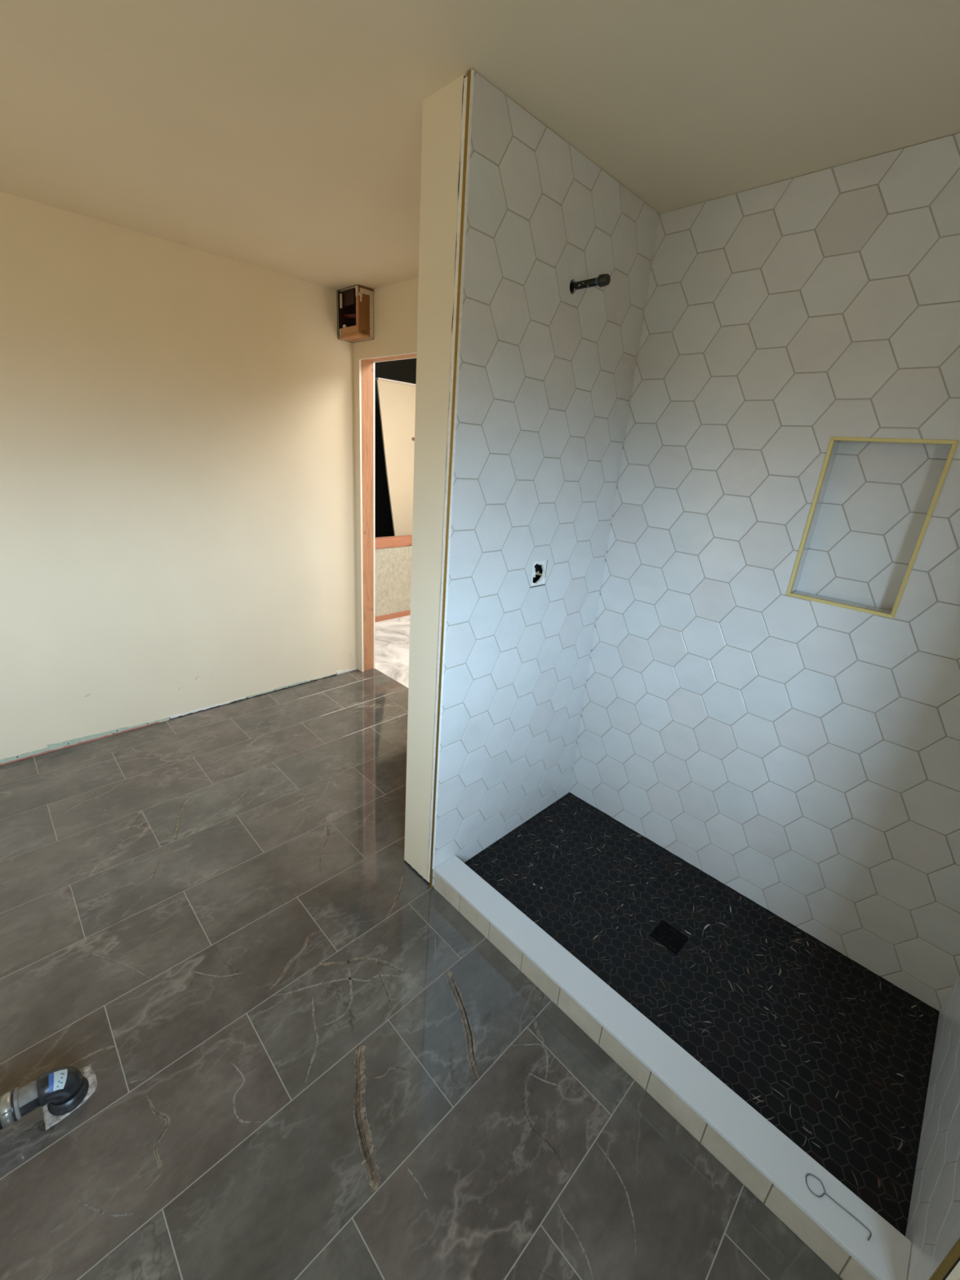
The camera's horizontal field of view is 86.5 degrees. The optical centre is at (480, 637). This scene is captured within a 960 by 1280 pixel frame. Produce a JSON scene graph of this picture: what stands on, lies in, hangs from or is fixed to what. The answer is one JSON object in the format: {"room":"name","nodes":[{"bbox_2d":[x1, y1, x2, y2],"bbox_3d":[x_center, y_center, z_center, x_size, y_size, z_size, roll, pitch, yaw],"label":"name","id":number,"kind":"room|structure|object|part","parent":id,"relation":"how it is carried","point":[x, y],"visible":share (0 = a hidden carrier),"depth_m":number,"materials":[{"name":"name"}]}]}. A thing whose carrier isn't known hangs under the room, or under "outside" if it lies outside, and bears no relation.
{"room":"building under construction","nodes":[
{"label":"building under construction","id":0,"kind":"room"},
{"bbox_2d":[0,191,357,765],"bbox_3d":[-2.080,-0.589,2.363,3.386,2.540,0.100,-15,28,-42],"label":"wall","id":1,"kind":"structure","parent":0,"point":[177,452],"depth_m":2.65,"materials":[{"name":"beige paint"}]},
{"bbox_2d":[0,654,357,764],"bbox_3d":[-1.805,0.355,2.999,2.472,0.273,0.002,-15,28,-42],"label":"wallboard edge","id":2,"kind":"object","parent":1,"relation":"attached to","point":[51,747],"visible":1,"depth_m":2.83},
{"bbox_2d":[374,545,412,617],"bbox_3d":[-0.184,-0.723,5.661,3.590,0.711,0.090,-15,28,-42],"label":"wall","id":3,"kind":"structure","parent":0,"point":[393,566],"depth_m":4.96,"materials":[{"name":"beige paint"}]},
{"bbox_2d":[374,609,410,622],"bbox_3d":[-0.171,-0.400,5.740,3.586,0.051,0.011,-15,28,-42],"label":"base strip","id":4,"kind":"object","parent":3,"relation":"attached to","point":[393,615],"visible":0.02,"depth_m":5.07,"materials":[{"name":"brown wood"}]},
{"bbox_2d":[374,534,412,548],"bbox_3d":[-0.156,-1.097,5.524,3.586,0.086,0.101,-15,28,-42],"label":"cap rail","id":5,"kind":"object","parent":3,"relation":"on","point":[398,540],"visible":0.02,"depth_m":4.83,"materials":[{"name":"brown wood"}]},
{"bbox_2d":[374,358,416,537],"bbox_3d":[-1.288,-2.329,6.004,4.100,3.380,0.100,-15,28,-42],"label":"wall","id":6,"kind":"structure","parent":0,"point":[404,370],"depth_m":6.09,"materials":[{"name":"black paint"}]},
{"bbox_2d":[376,377,415,536],"bbox_3d":[-0.238,-1.765,6.237,2.407,2.210,0.040,-15,28,-42],"label":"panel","id":7,"kind":"object","parent":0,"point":[397,399],"visible":0.32,"depth_m":5.44,"materials":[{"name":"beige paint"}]},
{"bbox_2d":[0,614,939,1279],"bbox_3d":[-0.230,0.423,3.526,7.000,0.066,6.220,-15,28,-42],"label":"floor","id":8,"kind":"structure","parent":0,"point":[307,1063],"depth_m":1.50,"materials":[{"name":"grey tile"}]},
{"bbox_2d":[42,1064,97,1130],"bbox_3d":[-1.053,1.170,1.310,0.110,0.006,0.106,-15,28,-42],"label":"floor hole","id":9,"kind":"object","parent":8,"relation":"on","point":[50,1120],"visible":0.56,"depth_m":1.30,"materials":[{"name":"grey concrete"}]},
{"bbox_2d":[0,1066,88,1129],"bbox_3d":[-1.201,1.157,1.165,0.482,0.106,0.083,-12,25,-37],"label":"pipe","id":10,"kind":"object","parent":9,"relation":"on","point":[63,1089],"visible":1,"depth_m":1.25,"materials":[{"name":"black plastic"}]},
{"bbox_2d":[649,920,688,954],"bbox_3d":[0.689,1.091,1.858,0.095,0.008,0.103,-15,28,-42],"label":"floor drain","id":11,"kind":"object","parent":8,"relation":"in","point":[673,939],"visible":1,"depth_m":1.85,"materials":[{"name":"black metal"}]},
{"bbox_2d":[0,0,959,292],"bbox_3d":[-0.534,-1.589,0.521,3.490,0.910,4.086,-15,28,-42],"label":"ceiling","id":12,"kind":"structure","parent":0,"point":[284,137],"depth_m":1.26,"materials":[{"name":"paint"}]},
{"bbox_2d":[336,284,373,342],"bbox_3d":[-0.728,-1.882,2.981,0.106,0.250,0.226,-15,28,-42],"label":"frame","id":13,"kind":"object","parent":12,"relation":"attached to","point":[359,300],"visible":0.98,"depth_m":2.94,"materials":[{"name":"brown wood"}]},
{"bbox_3d":[-0.755,-1.790,2.985,0.028,0.039,0.167,-15,28,-42],"label":"rail","id":14,"kind":"part","parent":13,"relation":"part of","materials":[{"name":"brown wood"}]},
{"bbox_2d":[342,313,355,318],"bbox_3d":[-0.742,-1.876,2.981,0.024,0.044,0.192,-15,28,-42],"label":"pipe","id":15,"kind":"object","parent":13,"relation":"attached to","point":[344,315],"visible":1,"depth_m":2.99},
{"bbox_3d":[-0.736,-1.773,3.020,0.098,0.012,0.218,-15,28,-42],"label":"plate","id":16,"kind":"part","parent":13,"relation":"part of","materials":[{"name":"brown wood"}]},
{"bbox_3d":[-0.686,-1.852,2.888,0.022,0.233,0.020,-15,28,-42],"label":"corner post","id":17,"kind":"part","parent":13,"relation":"part of","materials":[{"name":"brown wood"}]},
{"bbox_2d":[404,69,659,885],"bbox_3d":[0.189,-0.282,1.980,0.996,2.436,0.183,-15,28,-42],"label":"wall","id":18,"kind":"structure","parent":0,"point":[547,371],"depth_m":1.68,"materials":[{"name":"white tile"}]},
{"bbox_2d":[404,75,465,885],"bbox_3d":[-0.170,-0.184,1.648,0.001,2.436,0.169,-15,28,-42],"label":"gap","id":19,"kind":"structure","parent":18,"relation":"attached to","point":[405,861],"depth_m":1.36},
{"bbox_2d":[427,76,467,882],"bbox_3d":[-0.115,-0.168,1.597,0.010,2.410,0.014,-15,28,-42],"label":"plaster edge","id":20,"kind":"structure","parent":18,"relation":"attached to","point":[464,110],"depth_m":1.44,"materials":[{"name":"white paint"}]},
{"bbox_2d":[429,69,474,888],"bbox_3d":[-0.107,-0.160,1.589,0.009,2.434,0.012,-15,28,-42],"label":"trim","id":21,"kind":"structure","parent":18,"relation":"attached to","point":[468,80],"depth_m":1.43,"materials":[{"name":"gold metal"}]},
{"bbox_2d":[529,560,547,587],"bbox_3d":[0.191,-0.249,1.925,0.130,0.170,0.090,-15,28,-42],"label":"wall opening","id":22,"kind":"object","parent":18,"relation":"attached to","point":[540,566],"visible":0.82,"depth_m":1.92,"materials":[{"name":"white"}]},
{"bbox_2d":[533,567,542,577],"bbox_3d":[0.210,-0.245,1.911,0.062,0.038,0.018,-15,28,-42],"label":"shower valve","id":23,"kind":"object","parent":22,"relation":"attached to","point":[537,572],"visible":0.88,"depth_m":1.91,"materials":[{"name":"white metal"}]},
{"bbox_2d":[569,273,610,293],"bbox_3d":[0.317,-1.078,1.559,0.033,0.034,0.173,-15,28,-42],"label":"pipe stub","id":24,"kind":"object","parent":18,"relation":"attached to","point":[602,280],"visible":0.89,"depth_m":1.53,"materials":[{"name":"black metal"}]},
{"bbox_2d":[363,668,843,1279],"bbox_3d":[-0.741,1.173,1.530,3.490,0.096,4.086,-15,28,-42],"label":"subfloor","id":25,"kind":"structure","parent":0,"point":[372,668],"depth_m":1.38,"materials":[{"name":"grey concrete"}]},
{"bbox_2d":[433,855,911,1279],"bbox_3d":[0.370,1.140,1.548,0.116,0.098,1.461,-15,28,-42],"label":"shower curb","id":26,"kind":"object","parent":25,"relation":"on","point":[771,1166],"visible":1,"depth_m":1.32,"materials":[{"name":"white tile"}]},
{"bbox_2d":[805,1173,871,1240],"bbox_3d":[0.797,1.266,1.138,0.039,0.006,0.127,-15,28,-42],"label":"wire hook","id":27,"kind":"object","parent":26,"relation":"on","point":[807,1175],"visible":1,"depth_m":1.15,"materials":[{"name":"grey metal"}]},
{"bbox_2d":[353,133,959,1011],"bbox_3d":[0.374,-0.414,2.401,0.114,2.450,3.478,-15,28,-42],"label":"wall","id":28,"kind":"structure","parent":0,"point":[802,756],"depth_m":1.69,"materials":[{"name":"white tile"}]},
{"bbox_2d":[360,353,416,671],"bbox_3d":[-0.482,-0.654,3.236,0.089,2.183,0.897,-15,28,-42],"label":"door frame","id":29,"kind":"structure","parent":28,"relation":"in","point":[366,365],"depth_m":3.45,"materials":[{"name":"brown wood"}]},
{"bbox_2d":[786,436,959,618],"bbox_3d":[1.159,-0.334,1.546,0.015,0.501,0.296,-15,28,-42],"label":"trim","id":30,"kind":"structure","parent":28,"relation":"attached to","point":[953,442],"depth_m":1.52,"materials":[{"name":"gold metal"}]},
{"bbox_2d":[905,974,959,1279],"bbox_3d":[1.428,0.239,0.808,1.025,2.436,0.459,-15,28,-42],"label":"wall","id":31,"kind":"structure","parent":0,"point":[933,1224],"depth_m":1.15,"materials":[{"name":"white tile"}]},
{"bbox_2d":[928,1237,959,1279],"bbox_3d":[0.907,0.274,0.608,0.008,2.434,0.011,-15,28,-42],"label":"trim","id":32,"kind":"structure","parent":31,"relation":"attached to","point":[953,1255],"depth_m":0.92,"materials":[{"name":"gold metal"}]},
{"bbox_2d":[942,1257,959,1279],"bbox_3d":[0.912,0.276,0.605,0.005,2.434,0.003,-15,28,-42],"label":"gap","id":33,"kind":"structure","parent":31,"relation":"attached to","point":[958,1259],"depth_m":0.92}
]}

